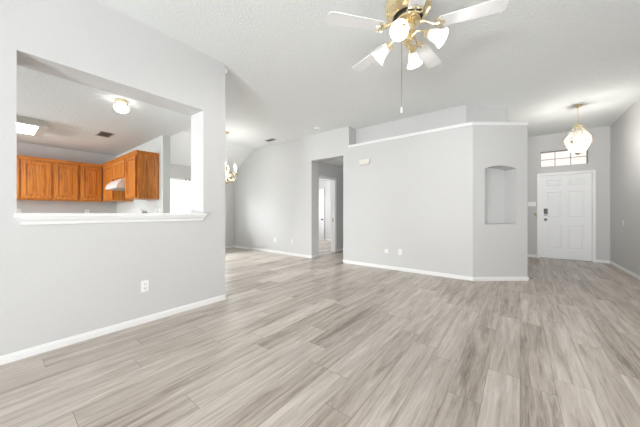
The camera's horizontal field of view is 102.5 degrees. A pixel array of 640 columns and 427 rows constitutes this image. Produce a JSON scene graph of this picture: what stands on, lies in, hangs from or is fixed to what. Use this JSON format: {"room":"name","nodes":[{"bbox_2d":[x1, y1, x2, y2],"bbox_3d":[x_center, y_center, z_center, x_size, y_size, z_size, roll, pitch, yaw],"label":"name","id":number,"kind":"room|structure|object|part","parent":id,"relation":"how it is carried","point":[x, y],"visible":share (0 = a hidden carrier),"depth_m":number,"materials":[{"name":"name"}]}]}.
{"room":"living room","nodes":[
{"label":"living room","id":0,"kind":"room"},
{"bbox_2d":[17,65,190,155],"bbox_3d":[-4.483,-1.380,3.056,4.150,0.120,4.515,0,0,38],"label":"ceiling","id":1,"kind":"structure","parent":0,"point":[73,113],"depth_m":3.55,"materials":[{"name":"white paint"}]},
{"bbox_2d":[17,115,47,136],"bbox_3d":[-4.679,-1.270,3.269,0.750,0.100,1.610,0,0,38],"label":"fluorescent fixture","id":2,"kind":"object","parent":1,"relation":"attached to","point":[25,125],"visible":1,"depth_m":3.66,"materials":[{"name":"grey plastic"}]},
{"bbox_2d":[17,123,37,134],"bbox_3d":[-4.679,-1.231,3.269,0.650,0.010,1.440,0,0,38],"label":"diffuser","id":3,"kind":"object","parent":2,"relation":"attached to","point":[27,129],"depth_m":3.77,"materials":[{"name":"white plastic"}]},
{"bbox_2d":[95,131,115,137],"bbox_3d":[-3.604,-1.314,4.308,0.380,0.011,0.200,0,0,38],"label":"ceiling vent","id":4,"kind":"object","parent":1,"relation":"in","point":[100,133],"visible":1,"depth_m":4.31,"materials":[{"name":"grey metal"}]},
{"bbox_2d":[113,98,128,112],"bbox_3d":[-2.336,-1.249,3.022,0.148,0.141,0.148,0,0,38],"label":"globe light","id":5,"kind":"object","parent":1,"relation":"attached to","point":[121,106],"visible":1,"depth_m":2.98,"materials":[{"name":"white glass"}]},
{"bbox_3d":[-2.336,-1.232,3.022,0.148,0.107,0.148,0,0,38],"label":"glass globe","id":6,"kind":"part","parent":5,"relation":"part of","materials":[{"name":"white glass"}]},
{"bbox_2d":[0,0,224,355],"bbox_3d":[-3.163,-0.405,1.122,0.310,3.050,5.885,0,0,38],"label":"wall","id":7,"kind":"structure","parent":0,"point":[58,281],"depth_m":2.38,"materials":[{"name":"paint"}]},
{"bbox_2d":[14,213,206,224],"bbox_3d":[-1.978,0.048,2.632,0.395,0.091,1.500,0,0,38],"label":"trim","id":8,"kind":"structure","parent":7,"relation":"attached to","point":[23,218],"depth_m":2.33,"materials":[{"name":"white wood"}]},
{"bbox_2d":[0,294,226,364],"bbox_3d":[-3.159,1.088,1.127,0.336,0.064,5.898,0,0,38],"label":"baseboard","id":9,"kind":"structure","parent":7,"relation":"attached to","point":[7,358],"depth_m":2.33,"materials":[{"name":"white wood"}]},
{"bbox_2d":[141,280,148,291],"bbox_3d":[-1.788,0.747,2.628,0.010,0.116,0.072,0,0,38],"label":"wall outlet","id":10,"kind":"object","parent":7,"relation":"attached to","point":[144,284],"visible":1,"depth_m":2.62,"materials":[{"name":"white plastic"}]},
{"bbox_2d":[17,142,233,245],"bbox_3d":[-5.077,-0.180,5.581,0.130,2.600,7.770,0,0,38],"label":"wall","id":11,"kind":"structure","parent":0,"point":[24,149],"depth_m":5.47,"materials":[{"name":"paint"}]},
{"bbox_2d":[17,155,19,199],"bbox_3d":[-5.706,-0.634,4.385,0.342,0.785,0.751,0,0,38],"label":"upper cabinet","id":12,"kind":"object","parent":11,"relation":"attached to","point":[18,156],"visible":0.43,"depth_m":4.56,"materials":[{"name":"brown wood"}]},
{"bbox_3d":[-5.459,-0.608,4.446,0.027,0.688,0.326,0,0,38],"label":"door","id":13,"kind":"part","parent":12,"relation":"part of","materials":[{"name":"brown wood"}]},
{"bbox_2d":[20,155,78,200],"bbox_3d":[-5.234,-0.634,4.990,0.342,0.785,0.779,0,0,38],"label":"upper cabinet","id":14,"kind":"object","parent":11,"relation":"attached to","point":[41,179],"visible":0.98,"depth_m":4.85,"materials":[{"name":"brown wood"}]},
{"bbox_3d":[-5.227,-0.608,4.744,0.027,0.688,0.375,0,0,38],"label":"door","id":15,"kind":"part","parent":14,"relation":"part of","materials":[{"name":"brown wood"}]},
{"bbox_3d":[-5.111,-1.000,4.894,0.026,0.054,0.779,0,0,38],"label":"crown moulding","id":16,"kind":"part","parent":14,"relation":"part of","materials":[{"name":"brown wood"}]},
{"bbox_3d":[-4.986,-0.608,5.053,0.027,0.688,0.332,0,0,38],"label":"door","id":17,"kind":"part","parent":14,"relation":"part of","materials":[{"name":"brown wood"}]},
{"bbox_2d":[77,162,102,201],"bbox_3d":[-4.881,-0.634,5.445,0.342,0.785,0.368,0,0,38],"label":"upper cabinet","id":18,"kind":"object","parent":11,"relation":"attached to","point":[90,175],"visible":0.96,"depth_m":5.34,"materials":[{"name":"brown wood"}]},
{"bbox_3d":[-4.757,-1.000,5.348,0.026,0.054,0.368,0,0,38],"label":"crown moulding","id":19,"kind":"part","parent":18,"relation":"part of","materials":[{"name":"brown wood"}]},
{"bbox_2d":[170,177,186,212],"bbox_3d":[-4.042,-0.344,6.842,0.065,1.222,0.982,0,0,38],"label":"window blind","id":20,"kind":"object","parent":11,"relation":"attached to","point":[177,201],"visible":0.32,"depth_m":7.05,"materials":[{"name":"white plastic"}]},
{"bbox_2d":[187,179,190,212],"bbox_3d":[-3.435,-0.344,7.622,0.065,1.222,0.982,0,0,38],"label":"window blind","id":21,"kind":"object","parent":11,"relation":"attached to","point":[188,180],"visible":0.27,"depth_m":7.27,"materials":[{"name":"white plastic"}]},
{"bbox_2d":[116,135,169,212],"bbox_3d":[-3.084,-0.405,4.755,4.030,3.050,0.115,0,0,38],"label":"wall","id":22,"kind":"structure","parent":0,"point":[161,145],"depth_m":4.44,"materials":[{"name":"paint"}]},
{"bbox_2d":[102,160,132,201],"bbox_3d":[-4.228,-0.634,5.352,0.803,0.785,0.342,0,0,38],"label":"upper cabinet","id":23,"kind":"object","parent":22,"relation":"attached to","point":[108,195],"visible":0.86,"depth_m":5.14,"materials":[{"name":"brown wood"}]},
{"bbox_3d":[-4.324,-1.000,5.228,0.803,0.054,0.026,0,0,38],"label":"crown moulding","id":24,"kind":"part","parent":23,"relation":"part of","materials":[{"name":"brown wood"}]},
{"bbox_3d":[-4.258,-0.608,5.176,0.600,0.688,0.027,0,0,38],"label":"door","id":25,"kind":"part","parent":23,"relation":"part of","materials":[{"name":"brown wood"}]},
{"bbox_2d":[113,155,125,180],"bbox_3d":[-3.622,-0.825,4.880,0.728,0.405,0.342,0,0,38],"label":"upper cabinet","id":26,"kind":"object","parent":22,"relation":"attached to","point":[119,163],"visible":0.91,"depth_m":4.73,"materials":[{"name":"brown wood"}]},
{"bbox_2d":[105,178,124,190],"bbox_3d":[-3.656,-0.526,4.837,0.720,0.187,0.458,0,0,38],"label":"range hood","id":27,"kind":"object","parent":26,"relation":"attached to","point":[117,185],"visible":0.57,"depth_m":4.57,"materials":[{"name":"white metal"}]},
{"bbox_3d":[-3.860,-0.798,4.866,0.340,0.308,0.027,0,0,38],"label":"door","id":28,"kind":"part","parent":26,"relation":"part of","materials":[{"name":"brown wood"}]},
{"bbox_3d":[-3.719,-1.000,4.756,0.728,0.054,0.026,0,0,38],"label":"crown moulding","id":29,"kind":"part","parent":26,"relation":"part of","materials":[{"name":"brown wood"}]},
{"bbox_3d":[-3.578,-0.798,4.647,0.340,0.308,0.027,0,0,38],"label":"door","id":30,"kind":"part","parent":26,"relation":"part of","materials":[{"name":"brown wood"}]},
{"bbox_2d":[125,150,158,199],"bbox_3d":[-3.106,-0.634,4.480,0.574,0.785,0.345,0,0,38],"label":"upper cabinet","id":31,"kind":"object","parent":22,"relation":"attached to","point":[141,167],"visible":1,"depth_m":4.33,"materials":[{"name":"brown wood"}]},
{"bbox_3d":[-3.211,-0.608,4.361,0.495,0.688,0.027,0,0,38],"label":"door","id":32,"kind":"part","parent":31,"relation":"part of","materials":[{"name":"brown wood"}]},
{"bbox_3d":[-3.106,-1.000,4.481,0.574,0.054,0.344,0,0,38],"label":"crown moulding","id":33,"kind":"part","parent":31,"relation":"part of","materials":[{"name":"brown wood"}]},
{"bbox_2d":[0,239,639,426],"bbox_3d":[-1.266,1.160,3.786,10.150,0.080,12.820,0,0,38],"label":"floor","id":34,"kind":"structure","parent":0,"point":[323,340],"depth_m":1.97,"materials":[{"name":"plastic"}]},
{"bbox_2d":[129,209,146,212],"bbox_3d":[-3.717,0.527,4.732,0.752,1.186,0.680,0,0,38],"label":"range","id":35,"kind":"object","parent":34,"relation":"on","point":[138,210],"visible":0.03,"depth_m":4.84,"materials":[{"name":"white metal"}]},
{"bbox_2d":[319,180,330,238],"bbox_3d":[0.727,-0.120,10.238,5.370,2.480,0.150,0,0,38],"label":"wall","id":36,"kind":"structure","parent":0,"point":[323,184],"depth_m":10.47,"materials":[{"name":"paint"}]},
{"bbox_2d":[319,191,322,239],"bbox_3d":[-0.164,0.085,10.843,0.770,2.030,0.110,0,0,38],"label":"door","id":37,"kind":"structure","parent":36,"relation":"in","point":[320,192],"depth_m":10.69,"materials":[{"name":"white paint"}]},
{"bbox_2d":[319,189,324,239],"bbox_3d":[-0.173,0.062,10.831,0.900,2.115,0.020,0,0,38],"label":"trim","id":38,"kind":"structure","parent":36,"relation":"attached to","point":[319,189],"depth_m":10.58,"materials":[{"name":"white wood"}]},
{"bbox_2d":[319,162,342,248],"bbox_3d":[0.828,-0.120,7.998,0.120,2.480,3.260,0,0,38],"label":"wall","id":39,"kind":"structure","parent":0,"point":[328,170],"depth_m":7.53,"materials":[{"name":"paint"}]},
{"bbox_2d":[319,175,336,251],"bbox_3d":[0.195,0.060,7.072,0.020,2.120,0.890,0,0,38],"label":"trim","id":40,"kind":"structure","parent":39,"relation":"attached to","point":[320,176],"depth_m":7.39,"materials":[{"name":"white wood"}]},
{"bbox_2d":[319,159,342,179],"bbox_3d":[-0.282,-1.410,8.957,5.350,0.100,3.410,0,0,38],"label":"ceiling","id":41,"kind":"structure","parent":0,"point":[339,162],"depth_m":6.92,"materials":[{"name":"white paint"}]},
{"bbox_2d":[234,125,472,276],"bbox_3d":[-0.455,-0.430,6.754,7.785,3.100,0.300,0,0,38],"label":"wall","id":42,"kind":"structure","parent":0,"point":[414,195],"depth_m":5.33,"materials":[{"name":"paint"}]},
{"bbox_2d":[234,245,318,257],"bbox_3d":[-1.417,1.088,7.489,3.303,0.064,0.303,0,0,38],"label":"baseboard","id":43,"kind":"structure","parent":42,"relation":"attached to","point":[242,247],"depth_m":7.06,"materials":[{"name":"white wood"}]},
{"bbox_2d":[359,159,369,164],"bbox_3d":[0.945,-1.079,5.446,0.230,0.112,0.045,0,0,38],"label":"door chime","id":44,"kind":"object","parent":42,"relation":"attached to","point":[364,161],"visible":1,"depth_m":5.42,"materials":[{"name":"white plastic"}]},
{"bbox_2d":[342,260,472,280],"bbox_3d":[1.607,1.088,5.135,2.553,0.064,0.303,0,0,38],"label":"baseboard","id":45,"kind":"structure","parent":42,"relation":"attached to","point":[469,278],"depth_m":4.84,"materials":[{"name":"white wood"}]},
{"bbox_2d":[348,122,528,147],"bbox_3d":[2.015,-1.478,4.918,3.168,0.052,0.799,0,0,26],"label":"trim","id":46,"kind":"structure","parent":42,"relation":"on","point":[468,123],"depth_m":4.52,"materials":[{"name":"white wood"}]},
{"bbox_2d":[97,0,639,171],"bbox_3d":[-0.911,-1.637,3.510,9.250,0.785,12.820,0,0,38],"label":"ceiling","id":47,"kind":"structure","parent":0,"point":[290,74],"depth_m":3.34,"materials":[{"name":"white paint"}]},
{"bbox_2d":[225,131,237,183],"bbox_3d":[-2.224,-1.312,6.129,0.524,1.235,0.545,0,0,38],"label":"chandelier","id":48,"kind":"object","parent":47,"relation":"hanging from","point":[227,176],"visible":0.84,"depth_m":6.12,"materials":[{"name":"gold metal"}]},
{"bbox_3d":[-2.224,-1.499,6.129,0.017,0.796,0.017,0,0,-7],"label":"chain","id":49,"kind":"part","parent":48,"relation":"part of","materials":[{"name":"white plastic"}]},
{"bbox_2d":[326,0,508,112],"bbox_3d":[0.787,-1.394,2.228,1.373,1.072,1.337,0,0,38],"label":"ceiling fan","id":50,"kind":"object","parent":47,"relation":"hanging from","point":[402,17],"visible":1,"depth_m":2.11,"materials":[{"name":"white wood"}]},
{"bbox_3d":[0.290,-1.565,2.104,0.475,0.016,0.142,0,0,-12],"label":"blade","id":51,"kind":"part","parent":50,"relation":"part of","materials":[{"name":"white laminate"}]},
{"bbox_3d":[0.515,-1.565,2.612,0.142,0.016,0.475,0,0,-30],"label":"blade","id":52,"kind":"part","parent":50,"relation":"part of","materials":[{"name":"white laminate"}]},
{"bbox_3d":[0.566,-1.440,2.319,0.133,0.150,0.150,-41,-15,25],"label":"lamp shade","id":53,"kind":"part","parent":50,"relation":"part of","materials":[{"name":"white glass"}]},
{"bbox_3d":[0.636,-1.440,2.017,0.150,0.150,0.133,5,40,28],"label":"lamp shade","id":54,"kind":"part","parent":50,"relation":"part of","materials":[{"name":"white glass"}]},
{"bbox_3d":[0.637,-1.442,2.019,0.060,0.060,0.090,5,40,28],"label":"bulb","id":55,"kind":"part","parent":50,"relation":"part of","materials":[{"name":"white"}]},
{"bbox_3d":[0.700,-1.215,2.203,0.007,0.630,0.004,0,0,0],"label":"pull chain","id":56,"kind":"part","parent":50,"relation":"part of","materials":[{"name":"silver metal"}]},
{"bbox_3d":[0.752,-1.636,2.203,0.208,0.048,0.208,0,0,38],"label":"hub plate","id":57,"kind":"part","parent":50,"relation":"part of","materials":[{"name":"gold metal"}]},
{"bbox_3d":[0.868,-1.440,2.389,0.150,0.150,0.133,-5,-40,28],"label":"lamp shade","id":58,"kind":"part","parent":50,"relation":"part of","materials":[{"name":"white glass"}]},
{"bbox_3d":[0.703,-1.565,1.733,0.142,0.016,0.475,0,0,6],"label":"blade","id":59,"kind":"part","parent":50,"relation":"part of","materials":[{"name":"white laminate"}]},
{"bbox_3d":[0.831,-1.509,2.154,0.134,0.053,0.015,0,0,32],"label":"arm","id":60,"kind":"part","parent":50,"relation":"part of","materials":[{"name":"gold metal"}]},
{"bbox_3d":[1.067,-1.565,2.554,0.142,0.016,0.475,0,0,42],"label":"blade","id":61,"kind":"part","parent":50,"relation":"part of","materials":[{"name":"white laminate"}]},
{"bbox_3d":[0.938,-1.440,2.087,0.133,0.150,0.150,41,15,25],"label":"lamp shade","id":62,"kind":"part","parent":50,"relation":"part of","materials":[{"name":"white glass"}]},
{"bbox_3d":[1.184,-1.565,2.011,0.475,0.016,0.142,0,0,24],"label":"blade","id":63,"kind":"part","parent":50,"relation":"part of","materials":[{"name":"white laminate"}]},
{"bbox_2d":[563,104,592,154],"bbox_3d":[4.634,-1.488,4.617,0.371,0.885,0.371,0,0,1],"label":"pendant lantern","id":64,"kind":"object","parent":47,"relation":"hanging from","point":[578,125],"visible":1,"depth_m":4.59,"materials":[{"name":"gold metal"}]},
{"bbox_3d":[4.634,-1.296,4.617,0.371,0.502,0.371,0,0,1],"label":"frame","id":65,"kind":"part","parent":64,"relation":"part of","materials":[{"name":"gold metal"}]},
{"bbox_2d":[356,105,507,143],"bbox_3d":[3.090,-0.430,5.572,4.287,3.100,1.814,0,0,-11],"label":"wall","id":66,"kind":"structure","parent":0,"point":[461,114],"depth_m":4.90,"materials":[{"name":"paint"}]},
{"bbox_2d":[473,125,526,276],"bbox_3d":[2.980,-0.168,4.455,0.920,2.575,0.400,0,0,-1],"label":"wall","id":67,"kind":"structure","parent":0,"point":[499,151],"depth_m":4.26,"materials":[{"name":"paint"}]},
{"bbox_2d":[473,277,528,280],"bbox_3d":[2.985,1.088,4.459,0.935,0.064,0.433,0,0,-1],"label":"baseboard","id":68,"kind":"structure","parent":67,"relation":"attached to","point":[474,278],"depth_m":4.24,"materials":[{"name":"white wood"}]},
{"bbox_2d":[540,148,586,166],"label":"window","id":69,"kind":"structure","parent":0,"point":[563,154],"depth_m":7.76,"materials":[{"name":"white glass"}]},
{"bbox_2d":[527,126,609,260],"bbox_3d":[5.781,-0.405,6.303,2.080,3.050,0.150,0,0,38],"label":"wall","id":70,"kind":"structure","parent":0,"point":[598,152],"depth_m":5.96,"materials":[{"name":"paint"}]},
{"bbox_2d":[528,202,535,205],"bbox_3d":[5.371,-0.225,6.517,0.160,0.116,0.016,0,0,38],"label":"light switch","id":71,"kind":"object","parent":70,"relation":"attached to","point":[529,203],"visible":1,"depth_m":6.52,"materials":[{"name":"white plastic"}]},
{"bbox_2d":[540,173,591,260],"bbox_3d":[5.872,0.093,6.164,0.903,2.030,0.118,0,0,38],"label":"door","id":72,"kind":"structure","parent":70,"relation":"in","point":[565,200],"depth_m":6.16,"materials":[{"name":"white paint"}]},
{"bbox_2d":[540,257,591,261],"bbox_3d":[5.883,1.114,6.178,0.913,0.012,0.102,0,0,38],"label":"trim","id":73,"kind":"structure","parent":70,"relation":"attached to","point":[540,257],"depth_m":6.13,"materials":[{"name":"grey wood"}]},
{"bbox_2d":[537,170,595,261],"bbox_3d":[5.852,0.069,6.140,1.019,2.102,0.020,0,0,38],"label":"trim","id":74,"kind":"structure","parent":70,"relation":"attached to","point":[584,171],"depth_m":6.06,"materials":[{"name":"white wood"}]},
{"bbox_2d":[527,254,609,263],"bbox_3d":[5.731,1.088,6.239,1.780,0.064,0.013,0,0,38],"label":"baseboard","id":75,"kind":"structure","parent":70,"relation":"attached to","point":[528,255],"depth_m":5.80,"materials":[{"name":"white wood"}]},
{"bbox_2d":[610,98,639,275],"bbox_3d":[2.627,-0.405,0.680,0.150,3.050,12.600,0,0,38],"label":"wall","id":76,"kind":"structure","parent":0,"point":[625,131],"depth_m":4.83,"materials":[{"name":"paint"}]},
{"bbox_2d":[610,261,639,279],"bbox_3d":[2.608,1.088,0.789,0.013,0.064,12.450,0,0,38],"label":"baseboard","id":77,"kind":"structure","parent":76,"relation":"attached to","point":[634,275],"depth_m":4.82,"materials":[{"name":"white wood"}]}
]}

